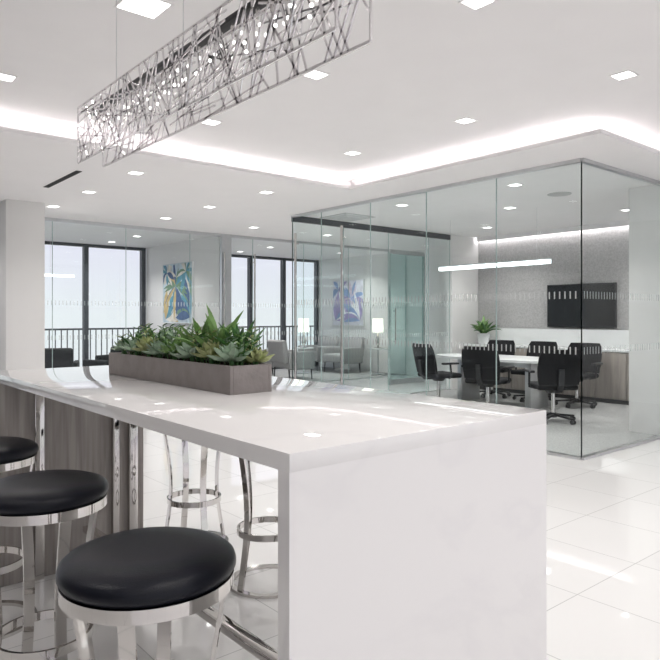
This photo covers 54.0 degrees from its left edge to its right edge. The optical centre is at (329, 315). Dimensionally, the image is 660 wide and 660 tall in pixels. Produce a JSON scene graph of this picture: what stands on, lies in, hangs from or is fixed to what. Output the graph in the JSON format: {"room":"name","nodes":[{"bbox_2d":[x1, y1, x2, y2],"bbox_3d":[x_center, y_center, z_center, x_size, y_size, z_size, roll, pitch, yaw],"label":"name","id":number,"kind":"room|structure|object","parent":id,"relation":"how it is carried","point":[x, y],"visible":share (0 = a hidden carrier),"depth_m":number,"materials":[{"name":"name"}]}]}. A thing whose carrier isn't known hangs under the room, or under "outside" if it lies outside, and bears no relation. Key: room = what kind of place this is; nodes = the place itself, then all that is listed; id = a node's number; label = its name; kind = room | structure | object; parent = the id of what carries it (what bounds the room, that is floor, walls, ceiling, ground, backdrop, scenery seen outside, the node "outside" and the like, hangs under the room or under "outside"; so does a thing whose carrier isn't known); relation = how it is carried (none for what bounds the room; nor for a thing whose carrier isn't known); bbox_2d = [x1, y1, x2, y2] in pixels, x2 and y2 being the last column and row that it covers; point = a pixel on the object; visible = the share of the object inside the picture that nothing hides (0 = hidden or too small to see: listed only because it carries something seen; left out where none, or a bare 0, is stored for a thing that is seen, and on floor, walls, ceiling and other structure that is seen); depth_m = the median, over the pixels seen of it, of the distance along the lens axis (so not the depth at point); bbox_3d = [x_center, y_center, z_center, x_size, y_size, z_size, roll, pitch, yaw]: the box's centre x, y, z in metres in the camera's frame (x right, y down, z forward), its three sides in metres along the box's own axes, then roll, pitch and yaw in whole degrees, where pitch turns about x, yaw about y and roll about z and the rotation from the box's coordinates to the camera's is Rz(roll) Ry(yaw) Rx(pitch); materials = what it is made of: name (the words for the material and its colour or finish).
{"room":"common room","nodes":[
{"label":"common room","id":0,"kind":"room"},
{"bbox_2d":[0,199,44,370],"bbox_3d":[-4.061,-0.065,8.510,0.470,2.830,0.450,0,0,-40],"label":"column","id":1,"kind":"structure","parent":0,"point":[22,223],"depth_m":8.33,"materials":[{"name":"paint"}]},
{"bbox_2d":[45,241,145,366],"bbox_3d":[-8.091,-0.065,10.757,10.570,2.830,0.120,0,0,-40],"label":"window","id":2,"kind":"structure","parent":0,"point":[85,247],"depth_m":13.31,"materials":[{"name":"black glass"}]},
{"bbox_2d":[45,325,313,360],"bbox_3d":[-7.001,0.825,13.747,17.000,1.090,0.050,0,0,-40],"label":"balcony railing","id":3,"kind":"object","parent":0,"point":[310,326],"depth_m":15.20,"materials":[{"name":"black metal"}]},
{"bbox_2d":[146,236,219,334],"bbox_3d":[-2.952,-0.065,13.006,0.160,2.830,3.100,0,0,-40],"label":"wall","id":4,"kind":"structure","parent":0,"point":[205,251],"depth_m":12.47,"materials":[{"name":"paint"}]},
{"bbox_2d":[162,261,193,322],"bbox_3d":[-3.046,-0.460,12.959,0.044,1.204,1.274,0,0,-40],"label":"abstract painting","id":5,"kind":"object","parent":4,"relation":"attached to","point":[177,278],"visible":0.96,"depth_m":12.90,"materials":[{"name":"multicoloured paint"}]},
{"bbox_2d":[45,217,406,381],"bbox_3d":[-4.123,-0.065,9.826,15.359,2.830,0.116,0,0,-40],"label":"glass wall","id":6,"kind":"structure","parent":0,"point":[225,239],"depth_m":11.73,"materials":[{"name":"glass"}]},
{"bbox_2d":[231,254,318,368],"bbox_3d":[-2.113,-0.065,15.791,4.680,2.830,0.120,0,0,-40],"label":"window","id":7,"kind":"structure","parent":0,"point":[249,258],"depth_m":16.52,"materials":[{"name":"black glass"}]},
{"bbox_2d":[0,0,659,179],"bbox_3d":[2.110,-1.690,3.084,17.200,0.080,10.000,0,0,-40],"label":"ceiling","id":8,"kind":"structure","parent":0,"point":[521,69],"depth_m":4.45,"materials":[{"name":"paint"}]},
{"bbox_2d":[0,73,17,82],"bbox_3d":[-2.250,-1.648,4.472,0.144,0.004,0.144,0,0,-40],"label":"recessed light","id":9,"kind":"object","parent":8,"relation":"in","point":[4,77],"visible":1,"depth_m":4.48,"materials":[{"name":"paint"}]},
{"bbox_2d":[114,0,173,19],"bbox_3d":[-0.990,-1.648,3.442,0.234,0.004,0.234,0,0,-40],"label":"recessed light","id":10,"kind":"object","parent":8,"relation":"in","point":[151,9],"visible":0.92,"depth_m":3.46,"materials":[{"name":"paint"}]},
{"bbox_2d":[200,119,222,125],"bbox_3d":[-1.010,-1.648,5.516,0.144,0.004,0.144,0,0,-40],"label":"recessed light","id":11,"kind":"object","parent":8,"relation":"in","point":[208,121],"visible":0.89,"depth_m":5.52,"materials":[{"name":"paint"}]},
{"bbox_2d":[77,0,371,166],"bbox_3d":[-0.588,-1.215,2.584,0.136,0.870,2.038,0,0,-40],"label":"chandelier","id":12,"kind":"object","parent":8,"relation":"hanging from","point":[198,44],"visible":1,"depth_m":2.41,"materials":[{"name":"silver metal"}]},
{"bbox_2d":[301,69,330,80],"bbox_3d":[-0.096,-1.648,4.430,0.144,0.004,0.144,0,0,-40],"label":"recessed light","id":13,"kind":"object","parent":8,"relation":"in","point":[315,74],"visible":0.9,"depth_m":4.42,"materials":[{"name":"paint"}]},
{"bbox_2d":[343,151,361,155],"bbox_3d":[0.229,-1.648,6.559,0.144,0.004,0.144,0,0,-40],"label":"recessed light","id":14,"kind":"object","parent":8,"relation":"in","point":[352,153],"visible":1,"depth_m":6.57,"materials":[{"name":"paint"}]},
{"bbox_2d":[453,117,477,124],"bbox_3d":[1.143,-1.648,5.473,0.144,0.004,0.144,0,0,-40],"label":"recessed light","id":15,"kind":"object","parent":8,"relation":"in","point":[466,120],"visible":1,"depth_m":5.46,"materials":[{"name":"paint"}]},
{"bbox_2d":[458,0,496,10],"bbox_3d":[0.774,-1.648,3.397,0.144,0.004,0.144,0,0,-40],"label":"recessed light","id":16,"kind":"object","parent":8,"relation":"in","point":[475,5],"visible":1,"depth_m":3.42,"materials":[{"name":"paint"}]},
{"bbox_2d":[609,70,638,80],"bbox_3d":[2.013,-1.648,4.441,0.144,0.004,0.144,0,0,-40],"label":"recessed light","id":17,"kind":"object","parent":8,"relation":"in","point":[626,74],"visible":1,"depth_m":4.44,"materials":[{"name":"paint"}]},
{"bbox_2d":[0,126,659,259],"bbox_3d":[-2.432,-1.498,8.476,17.200,0.035,10.900,0,0,-40],"label":"ceiling","id":18,"kind":"structure","parent":0,"point":[178,189],"depth_m":7.89,"materials":[{"name":"white paint"}]},
{"bbox_2d":[45,274,73,276],"bbox_3d":[-5.617,-1.080,10.474,2.900,0.800,0.060,0,0,-40],"label":"linear pendant light","id":19,"kind":"object","parent":18,"relation":"hanging from","point":[48,275],"visible":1,"depth_m":11.21,"materials":[{"name":"white"}]},
{"bbox_2d":[44,170,81,187],"bbox_3d":[-2.911,-1.478,7.027,0.060,0.004,1.100,0,0,-40],"label":"ceiling vent","id":20,"kind":"object","parent":18,"relation":"in","point":[76,171],"visible":1,"depth_m":7.01,"materials":[{"name":"black metal"}]},
{"bbox_2d":[81,190,95,193],"bbox_3d":[-2.878,-1.478,7.734,0.144,0.004,0.144,0,0,-40],"label":"recessed light","id":21,"kind":"object","parent":18,"relation":"in","point":[85,191],"visible":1,"depth_m":7.75,"materials":[{"name":"paint"}]},
{"bbox_2d":[126,171,143,174],"bbox_3d":[-2.009,-1.478,6.702,0.144,0.004,0.144,0,0,-40],"label":"recessed light","id":22,"kind":"object","parent":18,"relation":"in","point":[130,172],"visible":1,"depth_m":6.71,"materials":[{"name":"paint"}]},
{"bbox_2d":[258,191,274,193],"bbox_3d":[-0.762,-1.478,7.751,0.144,0.004,0.144,0,0,-40],"label":"recessed light","id":23,"kind":"object","parent":18,"relation":"in","point":[263,192],"visible":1,"depth_m":7.75,"materials":[{"name":"paint"}]},
{"bbox_2d":[0,117,659,185],"bbox_3d":[-0.071,-1.583,5.673,17.200,0.133,3.130,0,0,-40],"label":"trim","id":24,"kind":"structure","parent":18,"relation":"attached to","point":[4,122],"depth_m":6.41,"materials":[{"name":"paint"}]},
{"bbox_2d":[319,213,374,221],"bbox_3d":[0.264,-1.471,9.700,0.600,0.018,0.600,0,0,-40],"label":"ceiling air vent","id":25,"kind":"object","parent":18,"relation":"in","point":[348,217],"depth_m":9.63,"materials":[{"name":"white metal"}]},
{"bbox_2d":[438,220,551,270],"bbox_3d":[2.338,-1.093,9.427,0.070,0.775,1.920,0,0,-40],"label":"linear pendant light","id":26,"kind":"object","parent":18,"relation":"hanging from","point":[544,260],"visible":1,"depth_m":9.37,"materials":[{"name":"frosted white acrylic diffuser"},{"name":"white painted metal"}]},
{"bbox_2d":[506,183,522,186],"bbox_3d":[2.089,-1.478,7.315,0.144,0.004,0.144,0,0,-40],"label":"recessed light","id":27,"kind":"object","parent":18,"relation":"in","point":[514,184],"visible":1,"depth_m":7.33,"materials":[{"name":"paint"}]},
{"bbox_2d":[547,192,571,196],"bbox_3d":[2.782,-1.475,7.859,0.280,0.010,0.280,0,0,-40],"label":"ceiling speaker","id":28,"kind":"object","parent":18,"relation":"attached to","point":[554,194],"visible":1,"depth_m":7.84},
{"bbox_2d":[1,375,659,659],"bbox_3d":[-0.274,1.400,5.914,17.200,0.100,17.400,0,0,-40],"label":"floor","id":29,"kind":"structure","parent":0,"point":[603,511],"depth_m":3.65,"materials":[{"name":"white tile"}]},
{"bbox_2d":[0,436,38,638],"bbox_3d":[-1.509,0.953,2.848,0.416,0.794,0.416,0,0,38],"label":"bar stool","id":30,"kind":"object","parent":29,"relation":"on","point":[15,452],"visible":0.76,"depth_m":2.80,"materials":[{"name":"black leather"}]},
{"bbox_2d":[0,469,108,659],"bbox_3d":[-0.972,0.953,2.202,0.416,0.794,0.416,0,0,21],"label":"bar stool","id":31,"kind":"object","parent":29,"relation":"on","point":[28,500],"visible":0.96,"depth_m":2.10,"materials":[{"name":"black leather"}]},
{"bbox_2d":[55,526,235,659],"bbox_3d":[-0.436,0.953,1.561,0.416,0.794,0.416,0,0,-26],"label":"bar stool","id":32,"kind":"object","parent":29,"relation":"on","point":[126,580],"visible":1,"depth_m":1.44,"materials":[{"name":"black leather"}]},
{"bbox_2d":[163,434,228,541],"bbox_3d":[-0.806,0.953,3.845,0.416,0.794,0.416,0,0,33],"label":"bar stool","id":33,"kind":"object","parent":29,"relation":"on","point":[203,504],"visible":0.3,"depth_m":3.77,"materials":[{"name":"silver metal"}]},
{"bbox_2d":[231,458,277,598],"bbox_3d":[-0.314,0.953,3.292,0.416,0.794,0.416,0,0,16],"label":"bar stool","id":34,"kind":"object","parent":29,"relation":"on","point":[248,521],"visible":0.24,"depth_m":3.17,"materials":[{"name":"silver metal"}]},
{"bbox_2d":[0,365,545,659],"bbox_3d":[-0.547,0.815,2.605,0.950,1.070,2.570,0,0,-40],"label":"kitchen island","id":35,"kind":"object","parent":29,"relation":"on","point":[411,526],"visible":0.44,"depth_m":1.71,"materials":[{"name":"white stone"}]},
{"bbox_2d":[109,304,274,394],"bbox_3d":[-0.601,0.115,2.796,0.350,0.330,1.152,0,0,-40],"label":"succulent planter","id":36,"kind":"object","parent":35,"relation":"on","point":[210,359],"visible":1,"depth_m":2.53,"materials":[{"name":"beige concrete"}]},
{"bbox_2d":[272,366,398,381],"bbox_3d":[-5.359,1.344,10.913,15.860,0.012,3.160,0,0,-40],"label":"floor","id":37,"kind":"structure","parent":0,"point":[330,373],"depth_m":14.82,"materials":[{"name":"white tile"}]},
{"bbox_2d":[45,348,79,367],"bbox_3d":[-4.481,0.921,10.412,0.810,0.837,0.788,0,0,-17],"label":"tub chair","id":38,"kind":"object","parent":37,"relation":"on","point":[62,357],"visible":0.19,"depth_m":10.11,"materials":[{"name":"fabric"}]},
{"bbox_2d":[95,354,108,360],"bbox_3d":[-3.893,0.921,12.307,0.810,0.837,0.788,0,0,27],"label":"tub chair","id":39,"kind":"object","parent":37,"relation":"on","point":[97,357],"visible":0.03,"depth_m":12.22,"materials":[{"name":"fabric"}]},
{"bbox_2d":[83,346,128,366],"bbox_3d":[-3.680,0.921,11.149,0.788,0.837,0.810,0,0,33],"label":"tub chair","id":40,"kind":"object","parent":37,"relation":"on","point":[86,362],"visible":0.09,"depth_m":10.80,"materials":[{"name":"fabric"}]},
{"bbox_2d":[248,339,272,374],"bbox_3d":[-1.753,0.921,14.579,0.810,0.837,0.788,0,0,29],"label":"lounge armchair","id":41,"kind":"object","parent":37,"relation":"on","point":[269,361],"visible":0.04,"depth_m":14.40,"materials":[{"name":"grey fabric"}]},
{"bbox_2d":[267,339,314,378],"bbox_3d":[-0.846,0.921,13.808,0.788,0.837,0.810,0,0,-33],"label":"lounge armchair","id":42,"kind":"object","parent":37,"relation":"on","point":[282,358],"visible":0.88,"depth_m":13.53,"materials":[{"name":"grey fabric"}]},
{"bbox_2d":[293,347,313,373],"bbox_3d":[-0.616,1.038,15.169,0.480,0.600,0.480,0,0,-40],"label":"side table","id":43,"kind":"object","parent":37,"relation":"on","point":[297,347],"visible":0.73,"depth_m":15.13,"materials":[{"name":"white laminate"}]},
{"bbox_2d":[298,318,308,347],"bbox_3d":[-0.616,0.398,15.169,0.270,0.680,0.270,0,0,-40],"label":"table lamp","id":44,"kind":"object","parent":43,"relation":"on","point":[306,320],"visible":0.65,"depth_m":15.08,"materials":[{"name":"white fabric"}]},
{"bbox_2d":[298,336,338,370],"bbox_3d":[-0.273,0.921,16.243,0.788,0.837,0.810,0,0,-40],"label":"lounge armchair","id":45,"kind":"object","parent":37,"relation":"on","point":[317,348],"visible":0.52,"depth_m":16.26,"materials":[{"name":"grey fabric"}]},
{"bbox_2d":[322,336,364,371],"bbox_3d":[0.339,0.921,15.516,0.788,0.837,0.810,0,0,-40],"label":"lounge armchair","id":46,"kind":"object","parent":37,"relation":"on","point":[356,351],"visible":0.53,"depth_m":15.35,"materials":[{"name":"grey fabric"}]},
{"bbox_2d":[367,348,387,374],"bbox_3d":[1.101,1.038,14.916,0.480,0.600,0.480,0,0,-40],"label":"side table","id":47,"kind":"object","parent":37,"relation":"on","point":[377,349],"visible":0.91,"depth_m":14.89,"materials":[{"name":"white laminate"}]},
{"bbox_2d":[372,318,383,347],"bbox_3d":[1.101,0.398,14.916,0.270,0.680,0.270,0,0,-40],"label":"table lamp","id":48,"kind":"object","parent":47,"relation":"on","point":[377,323],"visible":0.89,"depth_m":14.82,"materials":[{"name":"white fabric"}]},
{"bbox_2d":[291,216,449,393],"bbox_3d":[0.817,-0.065,10.689,3.589,2.830,0.050,0,0,-40],"label":"glass wall","id":49,"kind":"structure","parent":0,"point":[309,220],"depth_m":10.80,"materials":[{"name":"glass"}]},
{"bbox_2d":[319,247,446,375],"bbox_3d":[1.332,-0.065,14.914,0.750,2.830,5.700,0,0,-40],"label":"wall","id":50,"kind":"structure","parent":0,"point":[359,266],"depth_m":15.07,"materials":[{"name":"paint"}]},
{"bbox_2d":[332,279,364,325],"bbox_3d":[0.455,-0.330,16.300,0.044,1.144,1.174,0,0,-40],"label":"abstract painting","id":51,"kind":"object","parent":50,"relation":"attached to","point":[356,287],"visible":0.76,"depth_m":16.18,"materials":[{"name":"paint"}]},
{"bbox_2d":[389,249,424,384],"bbox_3d":[1.560,0.020,13.051,1.040,2.660,0.104,0,0,-40],"label":"door","id":52,"kind":"structure","parent":50,"relation":"in","point":[391,251],"depth_m":12.98,"materials":[{"name":"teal glass"}]},
{"bbox_2d":[291,158,581,459],"bbox_3d":[0.883,-0.065,7.790,0.104,2.830,4.529,0,0,-40],"label":"glass wall","id":53,"kind":"structure","parent":0,"point":[573,161],"depth_m":7.47,"materials":[{"name":"glass"}]},
{"bbox_2d":[447,235,478,388],"bbox_3d":[2.486,-0.065,12.107,0.800,2.830,0.120,0,0,-40],"label":"wall","id":54,"kind":"structure","parent":0,"point":[464,250],"depth_m":11.98,"materials":[{"name":"white paint"}]},
{"bbox_2d":[414,389,657,455],"bbox_3d":[2.583,1.344,9.221,4.370,0.012,4.500,0,0,-40],"label":"floor","id":55,"kind":"structure","parent":0,"point":[605,426],"depth_m":7.78,"materials":[{"name":"white tile"}]},
{"bbox_2d":[412,343,461,396],"bbox_3d":[1.602,0.874,9.726,0.698,0.927,0.670,0,0,-26],"label":"office chair","id":56,"kind":"object","parent":55,"relation":"on","point":[419,352],"visible":0.68,"depth_m":9.53,"materials":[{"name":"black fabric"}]},
{"bbox_2d":[461,346,514,402],"bbox_3d":[2.151,0.874,8.887,0.670,0.927,0.698,0,0,36],"label":"office chair","id":57,"kind":"object","parent":55,"relation":"on","point":[479,366],"visible":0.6,"depth_m":8.65,"materials":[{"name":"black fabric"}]},
{"bbox_2d":[436,353,558,410],"bbox_3d":[2.565,0.977,9.716,1.000,0.723,2.240,0,0,-40],"label":"conference table","id":58,"kind":"object","parent":55,"relation":"on","point":[534,398],"visible":0.48,"depth_m":9.38,"materials":[{"name":"white laminate"}]},
{"bbox_2d":[480,340,514,397],"bbox_3d":[2.719,0.874,10.791,0.670,0.927,0.698,0,0,44],"label":"office chair","id":59,"kind":"object","parent":55,"relation":"on","point":[504,343],"visible":0.4,"depth_m":10.86,"materials":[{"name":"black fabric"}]},
{"bbox_2d":[510,341,557,402],"bbox_3d":[3.220,0.874,10.228,0.698,0.927,0.670,0,0,-40],"label":"office chair","id":60,"kind":"object","parent":55,"relation":"on","point":[532,344],"visible":0.22,"depth_m":10.40,"materials":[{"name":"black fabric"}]},
{"bbox_2d":[464,343,628,404],"bbox_3d":[3.955,0.926,10.612,0.469,0.823,4.040,0,0,-40],"label":"credenza","id":61,"kind":"object","parent":55,"relation":"on","point":[612,383],"visible":0.34,"depth_m":9.96,"materials":[{"name":"grey wood"}]},
{"bbox_2d":[470,315,500,343],"bbox_3d":[2.859,0.247,11.868,0.580,0.533,0.552,0,0,13],"label":"potted plant","id":62,"kind":"object","parent":61,"relation":"on","point":[483,327],"visible":0.97,"depth_m":11.79,"materials":[{"name":"green plant"}]},
{"bbox_2d":[524,350,582,424],"bbox_3d":[2.825,0.874,8.179,0.670,0.927,0.698,0,0,1],"label":"office chair","id":63,"kind":"object","parent":55,"relation":"on","point":[556,373],"visible":0.88,"depth_m":7.93,"materials":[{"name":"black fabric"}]},
{"bbox_2d":[555,343,602,408],"bbox_3d":[3.685,0.874,9.644,0.670,0.927,0.698,0,0,44],"label":"office chair","id":64,"kind":"object","parent":55,"relation":"on","point":[591,363],"visible":0.62,"depth_m":9.69,"materials":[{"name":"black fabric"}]},
{"bbox_2d":[477,220,628,241],"bbox_3d":[4.066,-1.440,10.712,0.080,0.080,3.950,0,0,-40],"label":"light","id":65,"kind":"object","parent":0,"point":[619,223],"depth_m":10.94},
{"bbox_2d":[478,225,628,328],"bbox_3d":[4.126,-0.620,10.757,0.030,1.660,4.040,0,0,-40],"label":"wall panel","id":66,"kind":"object","parent":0,"point":[605,251],"depth_m":11.24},
{"bbox_2d":[547,282,616,327],"bbox_3d":[4.131,-0.170,10.669,0.072,0.720,1.200,0,0,-40],"label":"tv","id":67,"kind":"object","parent":66,"relation":"attached to","point":[596,313],"depth_m":10.60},
{"bbox_2d":[479,327,628,339],"bbox_3d":[6.617,-0.065,8.056,0.300,2.830,11.800,0,0,-40],"label":"wall","id":68,"kind":"structure","parent":0,"point":[493,332],"depth_m":12.00,"materials":[{"name":"paint"}]},
{"bbox_2d":[498,328,628,348],"bbox_3d":[4.254,0.366,10.550,0.100,0.293,3.540,0,0,-40],"label":"backsplash","id":69,"kind":"structure","parent":68,"relation":"attached to","point":[521,336],"depth_m":10.83,"materials":[{"name":"white laminate"}]},
{"bbox_2d":[579,158,659,459],"bbox_3d":[3.040,-0.065,6.652,1.789,2.830,0.050,0,0,-40],"label":"glass wall","id":70,"kind":"structure","parent":0,"point":[586,161],"depth_m":6.53,"materials":[{"name":"glass"}]},
{"bbox_2d":[629,185,659,434],"bbox_3d":[3.812,-0.065,7.583,0.600,2.830,0.350,0,0,-40],"label":"wall","id":71,"kind":"structure","parent":0,"point":[644,202],"depth_m":7.38,"materials":[{"name":"paint"}]}
]}

